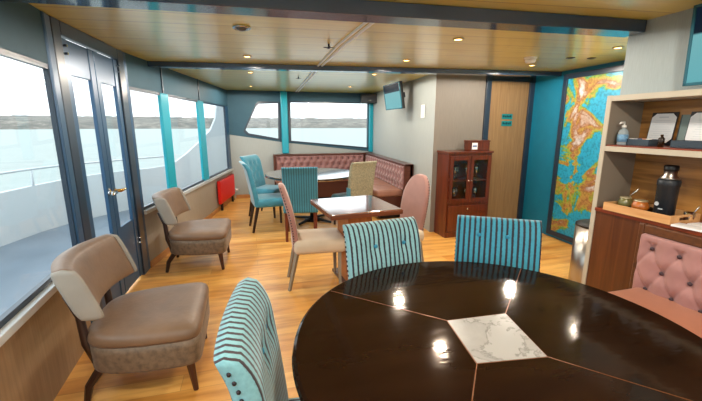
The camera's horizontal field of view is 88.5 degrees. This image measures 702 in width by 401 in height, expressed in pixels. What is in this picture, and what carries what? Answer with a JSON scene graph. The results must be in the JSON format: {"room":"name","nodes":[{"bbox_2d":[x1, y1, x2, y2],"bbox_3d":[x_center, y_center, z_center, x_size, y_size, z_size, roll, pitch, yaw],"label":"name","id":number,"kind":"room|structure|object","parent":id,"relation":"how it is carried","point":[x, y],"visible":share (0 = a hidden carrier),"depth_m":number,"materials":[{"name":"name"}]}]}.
{"room":"ship interior","nodes":[
{"label":"ship interior","id":0,"kind":"room"},
{"bbox_2d":[0,1,90,400],"bbox_3d":[-1.127,0.375,0.183,0.100,2.130,4.809,-4,13,-19],"label":"wall","id":1,"kind":"structure","parent":0,"point":[37,360],"depth_m":1.89,"materials":[{"name":"brown laminate"}]},
{"bbox_2d":[0,282,57,346],"bbox_3d":[-1.067,0.862,0.225,0.095,0.040,4.659,-4,13,-19],"label":"trim","id":2,"kind":"structure","parent":1,"relation":"attached to","point":[22,316],"depth_m":1.72,"materials":[{"name":"metal"}]},
{"bbox_2d":[0,48,76,328],"bbox_3d":[-1.420,0.032,1.091,0.028,1.230,2.645,-4,13,-19],"label":"window","id":3,"kind":"structure","parent":1,"relation":"in","point":[21,303],"depth_m":2.18,"materials":[{"name":"metal"}]},
{"bbox_2d":[40,11,92,322],"bbox_3d":[-1.854,-0.084,2.373,0.051,2.130,0.096,-3,12,-15],"label":"trim","id":4,"kind":"structure","parent":1,"relation":"attached to","point":[45,20],"depth_m":2.28,"materials":[{"name":"blue metal"}]},
{"bbox_2d":[61,38,125,307],"bbox_3d":[-1.913,-0.122,2.748,0.094,2.010,0.442,-3,12,-12],"label":"door","id":5,"kind":"structure","parent":1,"relation":"in","point":[79,62],"depth_m":2.72,"materials":[{"name":"blue metal"}]},
{"bbox_2d":[48,15,148,308],"bbox_3d":[-1.992,-0.208,2.964,0.047,2.130,1.132,-3,12,-12],"label":"door frame","id":6,"kind":"structure","parent":1,"relation":"attached to","point":[59,29],"depth_m":2.54,"materials":[{"name":"metal"}]},
{"bbox_2d":[111,52,231,260],"bbox_3d":[-2.300,-0.703,5.326,0.100,2.130,3.736,-1,12,-4],"label":"wall","id":7,"kind":"structure","parent":0,"point":[141,76],"depth_m":4.51,"materials":[{"name":"beige paint"}]},
{"bbox_2d":[92,50,142,292],"bbox_3d":[-2.017,-0.212,3.178,0.101,2.010,0.442,-3,12,-15],"label":"door","id":8,"kind":"structure","parent":7,"relation":"in","point":[106,72],"depth_m":3.19,"materials":[{"name":"blue metal"}]},
{"bbox_2d":[122,52,150,268],"bbox_3d":[-2.114,-0.326,3.526,0.047,2.130,0.060,-1,12,-4],"label":"trim","id":9,"kind":"structure","parent":7,"relation":"attached to","point":[123,53],"depth_m":3.51,"materials":[{"name":"blue metal"}]},
{"bbox_2d":[129,86,159,209],"bbox_3d":[-2.152,-0.568,3.900,0.028,1.210,0.774,-1,12,-4],"label":"window","id":10,"kind":"structure","parent":7,"relation":"in","point":[149,205],"depth_m":3.64,"materials":[{"name":"metal"}]},
{"bbox_2d":[160,68,163,92],"bbox_3d":[-2.159,-1.382,4.106,0.012,0.300,0.025,-1,12,-4],"label":"trim","id":11,"kind":"structure","parent":7,"relation":"attached to","point":[160,68],"depth_m":4.10,"materials":[{"name":"metal"}]},
{"bbox_2d":[157,93,176,188],"bbox_3d":[-2.184,-0.651,4.297,0.039,1.210,0.223,-1,12,-4],"label":"trim","id":12,"kind":"structure","parent":7,"relation":"attached to","point":[163,102],"depth_m":4.25,"materials":[{"name":"teal paint"}]},
{"bbox_2d":[168,94,203,190],"bbox_3d":[-2.235,-0.782,4.923,0.028,1.210,1.201,-1,12,-4],"label":"window","id":13,"kind":"structure","parent":7,"relation":"in","point":[169,95],"depth_m":4.90,"materials":[{"name":"metal"}]},
{"bbox_2d":[144,168,232,213],"bbox_3d":[-2.267,-0.254,5.448,0.090,0.040,3.686,-1,12,-4],"label":"trim","id":14,"kind":"structure","parent":7,"relation":"on","point":[187,191],"depth_m":5.17,"materials":[{"name":"metal"}]},
{"bbox_2d":[150,197,231,267],"bbox_3d":[-2.246,0.298,5.571,0.012,0.070,3.676,-1,12,-4],"label":"baseboard","id":15,"kind":"structure","parent":7,"relation":"attached to","point":[166,251],"depth_m":4.17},
{"bbox_2d":[197,79,199,99],"bbox_3d":[-2.260,-1.641,5.338,0.012,0.300,0.025,-1,12,-4],"label":"trim","id":16,"kind":"structure","parent":7,"relation":"attached to","point":[197,79],"depth_m":5.33,"materials":[{"name":"metal"}]},
{"bbox_2d":[195,100,208,180],"bbox_3d":[-2.286,-0.913,5.549,0.039,1.210,0.264,-1,12,-4],"label":"trim","id":17,"kind":"structure","parent":7,"relation":"attached to","point":[199,104],"depth_m":5.50,"materials":[{"name":"teal paint"}]},
{"bbox_2d":[203,101,228,178],"bbox_3d":[-2.345,-1.065,6.274,0.028,1.210,1.364,-1,12,-4],"label":"window","id":18,"kind":"structure","parent":7,"relation":"in","point":[204,102],"depth_m":6.81,"materials":[{"name":"metal"}]},
{"bbox_2d":[223,106,231,168],"bbox_3d":[-2.407,-1.222,7.019,0.035,1.210,0.204,-1,12,-4],"label":"trim","id":19,"kind":"structure","parent":7,"relation":"attached to","point":[226,107],"depth_m":7.01,"materials":[{"name":"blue metal"}]},
{"bbox_2d":[227,90,371,197],"bbox_3d":[-0.965,-1.178,7.588,3.040,2.130,0.100,-3,12,-15],"label":"wall","id":20,"kind":"structure","parent":0,"point":[241,103],"depth_m":7.30,"materials":[{"name":"beige paint"}]},
{"bbox_2d":[236,194,249,197],"bbox_3d":[-1.977,-0.100,7.469,0.770,0.070,0.015,-3,12,-15],"label":"baseboard","id":21,"kind":"structure","parent":20,"relation":"attached to","point":[244,195],"depth_m":7.40,"materials":[{"name":"brown wood"}]},
{"bbox_2d":[244,101,279,139],"bbox_3d":[-1.792,-1.597,7.239,0.730,0.765,0.075,-3,12,-15],"label":"window","id":22,"kind":"structure","parent":20,"relation":"in","point":[258,102],"depth_m":7.21,"materials":[{"name":"metal"}]},
{"bbox_2d":[280,91,288,152],"bbox_3d":[-1.345,-1.574,7.287,0.135,1.230,0.090,-3,12,-15],"label":"trim","id":23,"kind":"structure","parent":20,"relation":"attached to","point":[283,94],"depth_m":7.24,"materials":[{"name":"teal paint"}]},
{"bbox_2d":[288,101,368,147],"bbox_3d":[-0.447,-1.580,7.620,1.740,0.975,0.075,-3,12,-15],"label":"window","id":24,"kind":"structure","parent":20,"relation":"in","point":[289,102],"depth_m":7.55,"materials":[{"name":"metal"}]},
{"bbox_2d":[54,198,571,400],"bbox_3d":[0.565,0.860,3.306,5.230,0.100,9.800,-3,12,-15],"label":"floor","id":25,"kind":"structure","parent":0,"point":[263,255],"depth_m":3.50,"materials":[{"name":"laminate"}]},
{"bbox_2d":[50,234,209,400],"bbox_3d":[-1.252,0.652,2.148,0.721,0.788,0.690,-3,12,-16],"label":"lounge chair","id":26,"kind":"object","parent":25,"relation":"on","point":[164,327],"visible":1,"depth_m":1.94,"materials":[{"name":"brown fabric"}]},
{"bbox_2d":[87,282,208,348],"bbox_3d":[-1.183,0.660,2.148,0.589,0.076,0.648,-3,12,-16],"label":"seat cushion","id":27,"kind":"object","parent":26,"relation":"on","point":[171,315],"depth_m":2.00,"materials":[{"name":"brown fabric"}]},
{"bbox_2d":[152,187,231,272],"bbox_3d":[-1.688,0.290,3.873,0.721,0.788,0.690,-3,12,-12],"label":"lounge chair","id":28,"kind":"object","parent":25,"relation":"on","point":[203,236],"visible":1,"depth_m":3.63,"materials":[{"name":"beige leather"}]},
{"bbox_2d":[168,218,230,240],"bbox_3d":[-1.619,0.299,3.868,0.589,0.076,0.648,-3,12,-12],"label":"seat cushion","id":29,"kind":"object","parent":28,"relation":"on","point":[217,229],"depth_m":3.67,"materials":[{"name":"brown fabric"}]},
{"bbox_2d":[217,174,238,210],"bbox_3d":[-2.267,-0.175,6.689,0.110,0.536,1.066,-1,12,-4],"label":"radiator","id":30,"kind":"object","parent":25,"relation":"on","point":[226,189],"visible":1,"depth_m":6.50,"materials":[{"name":"red metal"}]},
{"bbox_2d":[213,277,299,400],"bbox_3d":[-0.085,0.772,1.155,0.556,0.961,0.480,-2,12,-9],"label":"dining chair","id":31,"kind":"object","parent":25,"relation":"on","point":[247,352],"visible":0.98,"depth_m":0.97,"materials":[{"name":"teal fabric"}]},
{"bbox_2d":[240,154,279,217],"bbox_3d":[-1.429,-0.248,5.965,0.609,0.983,0.480,4,12,16],"label":"dining chair","id":32,"kind":"object","parent":25,"relation":"on","point":[253,161],"visible":0.7,"depth_m":5.91,"materials":[{"name":"teal fabric"}]},
{"bbox_2d":[239,161,282,232],"bbox_3d":[-1.244,-0.073,5.158,0.609,0.973,0.480,-5,13,-22],"label":"dining chair","id":33,"kind":"object","parent":25,"relation":"on","point":[266,200],"visible":0.98,"depth_m":4.98,"materials":[{"name":"teal fabric"}]},
{"bbox_2d":[281,167,317,241],"bbox_3d":[-0.661,0.014,4.739,0.460,0.973,0.622,-2,12,-7],"label":"dining chair","id":34,"kind":"object","parent":25,"relation":"on","point":[301,183],"visible":0.8,"depth_m":4.49,"materials":[{"name":"teal fabric"}]},
{"bbox_2d":[265,168,348,224],"bbox_3d":[-0.604,-0.054,5.594,1.400,0.750,1.400,-3,12,-15],"label":"round dining table","id":35,"kind":"object","parent":25,"relation":"on","point":[324,174],"visible":0.55,"depth_m":5.46,"materials":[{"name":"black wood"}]},
{"bbox_2d":[278,183,345,290],"bbox_3d":[-0.363,0.307,3.356,0.584,0.968,0.440,-2,12,-11],"label":"dining chair","id":36,"kind":"object","parent":25,"relation":"on","point":[320,240],"visible":1,"depth_m":3.20,"materials":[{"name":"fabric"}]},
{"bbox_2d":[273,152,413,218],"bbox_3d":[-0.252,-0.322,6.542,2.100,0.885,2.530,-3,12,-15],"label":"bench","id":37,"kind":"object","parent":25,"relation":"on","point":[391,177],"visible":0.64,"depth_m":7.18,"materials":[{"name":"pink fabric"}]},
{"bbox_2d":[275,179,347,183],"bbox_3d":[-0.539,-0.468,7.348,1.980,0.110,0.480,-3,12,-15],"label":"seat cushion","id":38,"kind":"object","parent":37,"relation":"on","point":[346,180],"depth_m":7.19,"materials":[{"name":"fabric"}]},
{"bbox_2d":[276,155,362,169],"bbox_3d":[-0.629,-0.755,7.546,1.860,0.380,0.084,-3,12,-15],"label":"cushion","id":39,"kind":"object","parent":37,"relation":"on","point":[320,161],"depth_m":7.49,"materials":[{"name":"pink fabric"}]},
{"bbox_2d":[374,179,388,184],"bbox_3d":[0.418,-0.284,6.468,0.500,0.110,0.575,-3,12,-15],"label":"seat cushion","id":40,"kind":"object","parent":37,"relation":"on","point":[376,181],"depth_m":6.36,"materials":[{"name":"pink leather"}]},
{"bbox_2d":[365,155,403,189],"bbox_3d":[0.588,-0.570,6.662,0.084,0.380,2.320,-3,12,-12],"label":"cushion","id":41,"kind":"object","parent":37,"relation":"on","point":[389,171],"depth_m":6.20,"materials":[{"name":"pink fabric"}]},
{"bbox_2d":[373,184,402,196],"bbox_3d":[0.568,-0.168,5.915,0.500,0.110,0.575,-3,12,-15],"label":"seat cushion","id":42,"kind":"object","parent":37,"relation":"on","point":[379,190],"depth_m":5.68,"materials":[{"name":"leather"}]},
{"bbox_2d":[331,161,376,224],"bbox_3d":[0.036,-0.095,5.237,0.440,0.983,0.572,-8,14,-34],"label":"dining chair","id":43,"kind":"object","parent":25,"relation":"on","point":[361,174],"visible":0.7,"depth_m":4.99,"materials":[{"name":"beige fabric"}]},
{"bbox_2d":[310,195,402,281],"bbox_3d":[0.026,0.398,3.439,0.660,0.750,0.700,-4,13,-20],"label":"square table","id":44,"kind":"object","parent":25,"relation":"on","point":[352,209],"visible":0.62,"depth_m":3.26,"materials":[{"name":"brown wood"}]},
{"bbox_2d":[342,217,421,278],"bbox_3d":[0.251,0.627,1.829,0.450,0.968,0.532,-5,13,-23],"label":"dining chair","id":45,"kind":"object","parent":25,"relation":"on","point":[371,245],"visible":0.41,"depth_m":1.89,"materials":[{"name":"teal fabric"}]},
{"bbox_2d":[400,174,429,261],"bbox_3d":[0.463,0.243,3.600,0.574,0.993,0.460,-6,13,-25],"label":"dining chair","id":46,"kind":"object","parent":25,"relation":"on","point":[416,194],"visible":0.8,"depth_m":3.56,"materials":[{"name":"fabric"}]},
{"bbox_2d":[434,150,493,237],"bbox_3d":[1.513,-0.100,4.868,0.662,1.138,0.334,-3,12,-15],"label":"display cabinet","id":47,"kind":"object","parent":25,"relation":"on","point":[448,205],"visible":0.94,"depth_m":4.78,"materials":[{"name":"brown wood"}]},
{"bbox_2d":[464,140,490,150],"bbox_3d":[1.665,-0.730,4.764,0.290,0.135,0.170,-3,12,-15],"label":"wooden box","id":48,"kind":"object","parent":47,"relation":"on","point":[469,145],"visible":0.99,"depth_m":4.69,"materials":[{"name":"brown wood"}]},
{"bbox_2d":[292,261,701,400],"bbox_3d":[0.505,0.836,1.324,1.404,0.761,1.404,-3,12,-15],"label":"round dining table","id":49,"kind":"object","parent":25,"relation":"on","point":[431,330],"visible":1,"depth_m":1.21,"materials":[{"name":"brown wood"}]},
{"bbox_2d":[454,215,541,271],"bbox_3d":[0.773,0.611,1.941,0.470,0.953,0.522,4,12,17],"label":"dining chair","id":50,"kind":"object","parent":25,"relation":"on","point":[510,242],"visible":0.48,"depth_m":2.01,"materials":[{"name":"teal fabric"}]},
{"bbox_2d":[568,219,589,282],"bbox_3d":[2.185,0.496,3.281,0.306,0.622,0.306,-3,12,-15],"label":"waste bin","id":51,"kind":"object","parent":25,"relation":"on","point":[581,229],"visible":0.25,"depth_m":3.24,"materials":[{"name":"metal"}]},
{"bbox_2d":[581,89,701,291],"bbox_3d":[2.162,0.263,1.849,0.324,1.667,1.802,-3,12,-15],"label":"shelf unit","id":52,"kind":"object","parent":25,"relation":"on","point":[621,169],"visible":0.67,"depth_m":2.51,"materials":[{"name":"beige laminate"}]},
{"bbox_2d":[616,121,628,144],"bbox_3d":[1.873,-0.464,2.479,0.065,0.160,0.065,7,14,29],"label":"sanitizer bottle","id":53,"kind":"object","parent":52,"relation":"on","point":[623,134],"visible":0.99,"depth_m":2.46,"materials":[{"name":"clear plastic"}]},
{"bbox_2d":[626,139,657,145],"bbox_3d":[1.951,-0.392,2.420,0.110,0.042,0.170,-3,12,-15],"label":"box","id":54,"kind":"object","parent":52,"relation":"on","point":[638,142],"visible":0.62,"depth_m":2.36,"materials":[{"name":"black plastic"}]},
{"bbox_2d":[595,207,701,236],"bbox_3d":[2.165,0.226,1.827,0.322,0.023,1.772,-3,12,-15],"label":"countertop","id":55,"kind":"structure","parent":52,"relation":"on","point":[600,209],"depth_m":2.25,"materials":[{"name":"brown wood"}]},
{"bbox_2d":[603,201,700,224],"bbox_3d":[1.963,0.071,2.377,0.250,0.052,0.430,-3,12,-15],"label":"wooden tray","id":56,"kind":"object","parent":52,"relation":"on","point":[612,205],"visible":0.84,"depth_m":2.27,"materials":[{"name":"brown wood"}]},
{"bbox_2d":[617,196,632,206],"bbox_3d":[1.917,0.016,2.517,0.090,0.085,0.090,-3,12,-15],"label":"gourd","id":57,"kind":"object","parent":56,"relation":"in","point":[627,201],"visible":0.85,"depth_m":2.49,"materials":[{"name":"green ceramic"}]},
{"bbox_2d":[631,199,649,210],"bbox_3d":[1.936,0.038,2.411,0.100,0.085,0.100,-3,12,-15],"label":"gourd","id":58,"kind":"object","parent":56,"relation":"in","point":[641,204],"visible":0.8,"depth_m":2.38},
{"bbox_2d":[652,165,681,215],"bbox_3d":[2.007,-0.060,2.283,0.118,0.330,0.118,-3,12,-15],"label":"thermos","id":59,"kind":"object","parent":56,"relation":"on","point":[669,183],"visible":0.89,"depth_m":2.25,"materials":[{"name":"black metal"}]},
{"bbox_2d":[683,206,700,219],"bbox_3d":[2.076,0.074,2.202,0.059,0.102,0.078,6,13,28],"label":"metal cup","id":60,"kind":"object","parent":56,"relation":"on","point":[684,212],"visible":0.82,"depth_m":2.20,"materials":[{"name":"silver metal"}]},
{"bbox_2d":[657,135,664,146],"bbox_3d":[1.952,-0.376,2.265,0.034,0.075,0.033,-3,12,-15],"label":"bottle","id":61,"kind":"object","parent":52,"relation":"on","point":[661,139],"visible":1,"depth_m":2.25,"materials":[{"name":"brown glass"}]},
{"bbox_2d":[646,112,679,145],"bbox_3d":[2.099,-0.483,2.432,0.034,0.217,0.160,-3,12,-15],"label":"menu board","id":62,"kind":"object","parent":52,"relation":"on","point":[664,123],"visible":0.96,"depth_m":2.41,"materials":[{"name":"paper"}]},
{"bbox_2d":[649,117,671,137],"bbox_3d":[2.095,-0.493,2.429,0.001,0.142,0.130,4,10,-16],"label":"print","id":63,"kind":"object","parent":62,"relation":"attached to","point":[659,117],"depth_m":2.42},
{"bbox_2d":[676,115,690,139],"bbox_3d":[2.149,-0.447,2.303,0.029,0.200,0.095,-3,12,-15],"label":"folder","id":64,"kind":"object","parent":52,"relation":"on","point":[684,121],"visible":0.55,"depth_m":2.32,"materials":[{"name":"teal paper"}]},
{"bbox_2d":[670,140,701,148],"bbox_3d":[2.045,-0.322,2.085,0.110,0.042,0.280,-3,12,-15],"label":"box","id":65,"kind":"object","parent":52,"relation":"on","point":[692,144],"visible":1,"depth_m":2.13,"materials":[{"name":"black plastic"}]},
{"bbox_2d":[671,222,701,231],"bbox_3d":[1.963,0.157,2.067,0.090,0.012,0.170,-5,13,-23],"label":"booklet","id":66,"kind":"object","parent":52,"relation":"on","point":[679,225],"visible":1,"depth_m":2.07,"materials":[{"name":"paper"}]},
{"bbox_2d":[684,111,701,140],"bbox_3d":[2.165,-0.434,2.196,0.034,0.217,0.198,-3,12,-15],"label":"menu board","id":67,"kind":"object","parent":52,"relation":"on","point":[694,129],"visible":0.89,"depth_m":2.25,"materials":[{"name":"paper"}]},
{"bbox_2d":[687,222,701,226],"bbox_3d":[2.065,0.156,2.074,0.090,0.012,0.170,-2,12,-11],"label":"booklet","id":68,"kind":"object","parent":52,"relation":"on","point":[696,223],"visible":0.76,"depth_m":2.13,"materials":[{"name":"paper"}]},
{"bbox_2d":[608,222,701,337],"bbox_3d":[1.822,0.713,1.667,0.500,0.860,1.420,-3,12,-15],"label":"bench","id":69,"kind":"object","parent":25,"relation":"on","point":[666,277],"visible":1,"depth_m":2.12,"materials":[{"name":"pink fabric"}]},
{"bbox_2d":[608,287,701,337],"bbox_3d":[1.827,0.741,1.653,0.500,0.090,1.340,-3,12,-15],"label":"seat cushion","id":70,"kind":"object","parent":69,"relation":"on","point":[689,317],"depth_m":2.06,"materials":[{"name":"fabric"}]},
{"bbox_2d":[632,233,701,310],"bbox_3d":[2.034,0.535,1.689,0.060,0.400,1.350,-3,12,-15],"label":"cushion","id":71,"kind":"object","parent":69,"relation":"on","point":[669,269],"depth_m":2.13,"materials":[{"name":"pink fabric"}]},
{"bbox_2d":[29,0,701,92],"bbox_3d":[0.565,-1.313,2.850,5.230,0.080,9.800,-3,12,-15],"label":"ceiling","id":72,"kind":"structure","parent":0,"point":[148,35],"depth_m":2.94,"materials":[{"name":"brown wood"}]},
{"bbox_2d":[232,25,250,30],"bbox_3d":[-0.753,-1.189,2.474,0.124,0.048,0.124,-3,12,-15],"label":"spotlight","id":73,"kind":"object","parent":72,"relation":"attached to","point":[235,27],"visible":0.9,"depth_m":2.45,"materials":[{"name":"silver metal"}]},
{"bbox_2d":[0,0,646,36],"bbox_3d":[0.067,-1.059,2.017,3.708,0.075,0.150,-2,12,-11],"label":"ceiling beam","id":74,"kind":"structure","parent":72,"relation":"attached to","point":[369,11],"depth_m":2.00,"materials":[{"name":"metal"}]},
{"bbox_2d":[295,22,373,91],"bbox_3d":[-0.489,-1.661,4.723,0.123,0.021,5.275,-3,12,-13],"label":"trim","id":75,"kind":"structure","parent":72,"relation":"attached to","point":[363,24],"depth_m":3.00,"materials":[{"name":"metal"}]},
{"bbox_2d":[147,61,561,76],"bbox_3d":[0.200,-1.531,4.217,5.019,0.055,0.120,-2,12,-9],"label":"ceiling beam","id":76,"kind":"structure","parent":72,"relation":"attached to","point":[153,64],"depth_m":4.13,"materials":[{"name":"metal"}]},
{"bbox_2d":[453,38,463,40],"bbox_3d":[0.840,-1.262,2.821,0.084,0.009,0.084,-3,12,-15],"label":"recessed light","id":77,"kind":"object","parent":72,"relation":"in","point":[454,39],"visible":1,"depth_m":2.81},
{"bbox_2d":[524,56,536,63],"bbox_3d":[1.788,-1.398,3.588,0.124,0.056,0.124,-3,12,-15],"label":"smoke detector","id":78,"kind":"object","parent":72,"relation":"attached to","point":[530,59],"visible":1,"depth_m":3.55,"materials":[{"name":"white plastic"}]},
{"bbox_2d":[372,74,436,230],"bbox_3d":[0.828,-0.927,6.392,0.100,2.130,3.207,-2,12,-11],"label":"wall","id":79,"kind":"structure","parent":0,"point":[399,134],"depth_m":5.53,"materials":[{"name":"grey paint"}]},
{"bbox_2d":[360,94,376,103],"bbox_3d":[0.367,-2.120,7.468,0.340,0.204,0.265,-2,12,-7],"label":"wall speaker","id":80,"kind":"object","parent":79,"relation":"attached to","point":[364,98],"visible":0.98,"depth_m":7.35,"materials":[{"name":"black plastic"}]},
{"bbox_2d":[368,104,372,151],"bbox_3d":[0.430,-1.611,7.777,0.085,1.100,0.090,-3,12,-15],"label":"trim","id":81,"kind":"structure","parent":79,"relation":"attached to","point":[370,132],"depth_m":7.75,"materials":[{"name":"teal paint"}]},
{"bbox_2d":[383,81,404,109],"bbox_3d":[0.717,-1.613,5.585,0.236,0.393,0.660,-3,12,-15],"label":"television","id":82,"kind":"object","parent":79,"relation":"attached to","point":[394,95],"visible":1,"depth_m":5.48,"materials":[{"name":"black plastic"}]},
{"bbox_2d":[421,104,424,117],"bbox_3d":[1.015,-1.261,5.085,0.006,0.180,0.130,-2,12,-11],"label":"notice","id":83,"kind":"object","parent":79,"relation":"attached to","point":[422,106],"visible":1,"depth_m":5.07,"materials":[{"name":"white paper"}]},
{"bbox_2d":[429,75,485,231],"bbox_3d":[1.439,-0.631,4.980,0.735,2.130,0.112,-3,12,-15],"label":"wall","id":84,"kind":"structure","parent":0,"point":[460,99],"depth_m":4.81,"materials":[{"name":"beige paint"}]},
{"bbox_2d":[522,60,624,244],"bbox_3d":[2.864,-0.452,4.126,0.160,2.130,2.555,-3,12,-13],"label":"wall","id":85,"kind":"structure","parent":0,"point":[548,90],"depth_m":4.91,"materials":[{"name":"teal paint"}]},
{"bbox_2d":[487,81,529,218],"bbox_3d":[2.179,-0.631,5.152,0.620,2.040,0.040,-3,12,-15],"label":"door","id":86,"kind":"structure","parent":85,"relation":"in","point":[507,142],"depth_m":5.11,"materials":[{"name":"beige wood"}]},
{"bbox_2d":[501,121,511,125],"bbox_3d":[2.175,-1.075,5.031,0.170,0.070,0.006,-3,12,-15],"label":"door sign","id":87,"kind":"object","parent":86,"relation":"attached to","point":[503,123],"visible":1,"depth_m":5.03,"materials":[{"name":"teal plastic"}]},
{"bbox_2d":[502,114,512,118],"bbox_3d":[2.175,-1.169,5.011,0.170,0.070,0.006,-3,12,-15],"label":"door sign","id":88,"kind":"object","parent":86,"relation":"attached to","point":[504,116],"visible":1,"depth_m":5.01,"materials":[{"name":"teal plastic"}]},
{"bbox_2d":[482,76,535,218],"bbox_3d":[2.179,-0.665,5.144,0.780,2.130,0.100,-3,12,-15],"label":"door frame","id":89,"kind":"structure","parent":85,"relation":"attached to","point":[489,79],"depth_m":5.02,"materials":[{"name":"metal"}]},
{"bbox_2d":[620,8,701,94],"bbox_3d":[2.625,-0.570,0.628,0.450,0.463,4.020,-3,12,-15],"label":"wall","id":90,"kind":"structure","parent":0,"point":[655,58],"depth_m":2.26,"materials":[{"name":"grey paint"}]},
{"bbox_2d":[682,4,701,85],"bbox_3d":[2.038,-0.780,1.648,0.155,0.422,0.780,-3,12,-15],"label":"television","id":91,"kind":"object","parent":90,"relation":"attached to","point":[693,65],"visible":1,"depth_m":1.97,"materials":[{"name":"black plastic"}]},
{"label":"outside","id":92,"kind":"structure","parent":0,"visible":0},
{"bbox_2d":[0,210,129,315],"bbox_3d":[-2.683,1.025,2.590,2.575,0.110,11.022,-3,12,-12],"label":"deck","id":93,"kind":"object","parent":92,"point":[25,262],"visible":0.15,"depth_m":4.11,"materials":[{"name":"grey paint"}]},
{"bbox_2d":[0,106,226,246],"bbox_3d":[-3.501,0.053,2.522,1.838,2.600,11.539,0,12,0],"label":"bulwark","id":94,"kind":"object","parent":93,"relation":"on","point":[27,211],"visible":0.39,"depth_m":5.85,"materials":[{"name":"white paint"}]},
{"bbox_2d":[0,156,163,185],"bbox_3d":[-3.578,0.340,1.898,1.080,0.298,10.318,-1,12,-6],"label":"deck railing","id":95,"kind":"object","parent":94,"relation":"attached to","point":[114,160],"visible":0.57,"depth_m":5.01,"materials":[{"name":"white metal"}]},
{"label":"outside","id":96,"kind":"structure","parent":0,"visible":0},
{"bbox_2d":[0,115,366,129],"bbox_3d":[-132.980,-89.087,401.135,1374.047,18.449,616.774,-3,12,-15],"label":"hills","id":97,"kind":"structure","parent":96,"point":[12,121],"depth_m":452.79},
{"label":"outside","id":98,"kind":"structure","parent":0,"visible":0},
{"bbox_2d":[0,128,366,191],"bbox_3d":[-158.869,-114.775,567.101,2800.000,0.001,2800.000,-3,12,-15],"label":"sea","id":99,"kind":"structure","parent":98,"point":[19,148],"depth_m":76.77,"materials":[{"name":"grey liquid"}]},
{"bbox_3d":[2.706,-0.178,2.820,0.800,2.130,0.080,-3,12,-15],"label":"wall","id":100,"kind":"structure","parent":0,"visible":0},
{"bbox_2d":[546,65,623,242],"bbox_3d":[2.865,-0.369,3.758,0.034,2.040,1.920,-3,12,-12],"label":"map","id":101,"kind":"object","parent":100,"relation":"attached to","point":[585,93],"visible":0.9,"depth_m":4.33,"materials":[{"name":"paper"}]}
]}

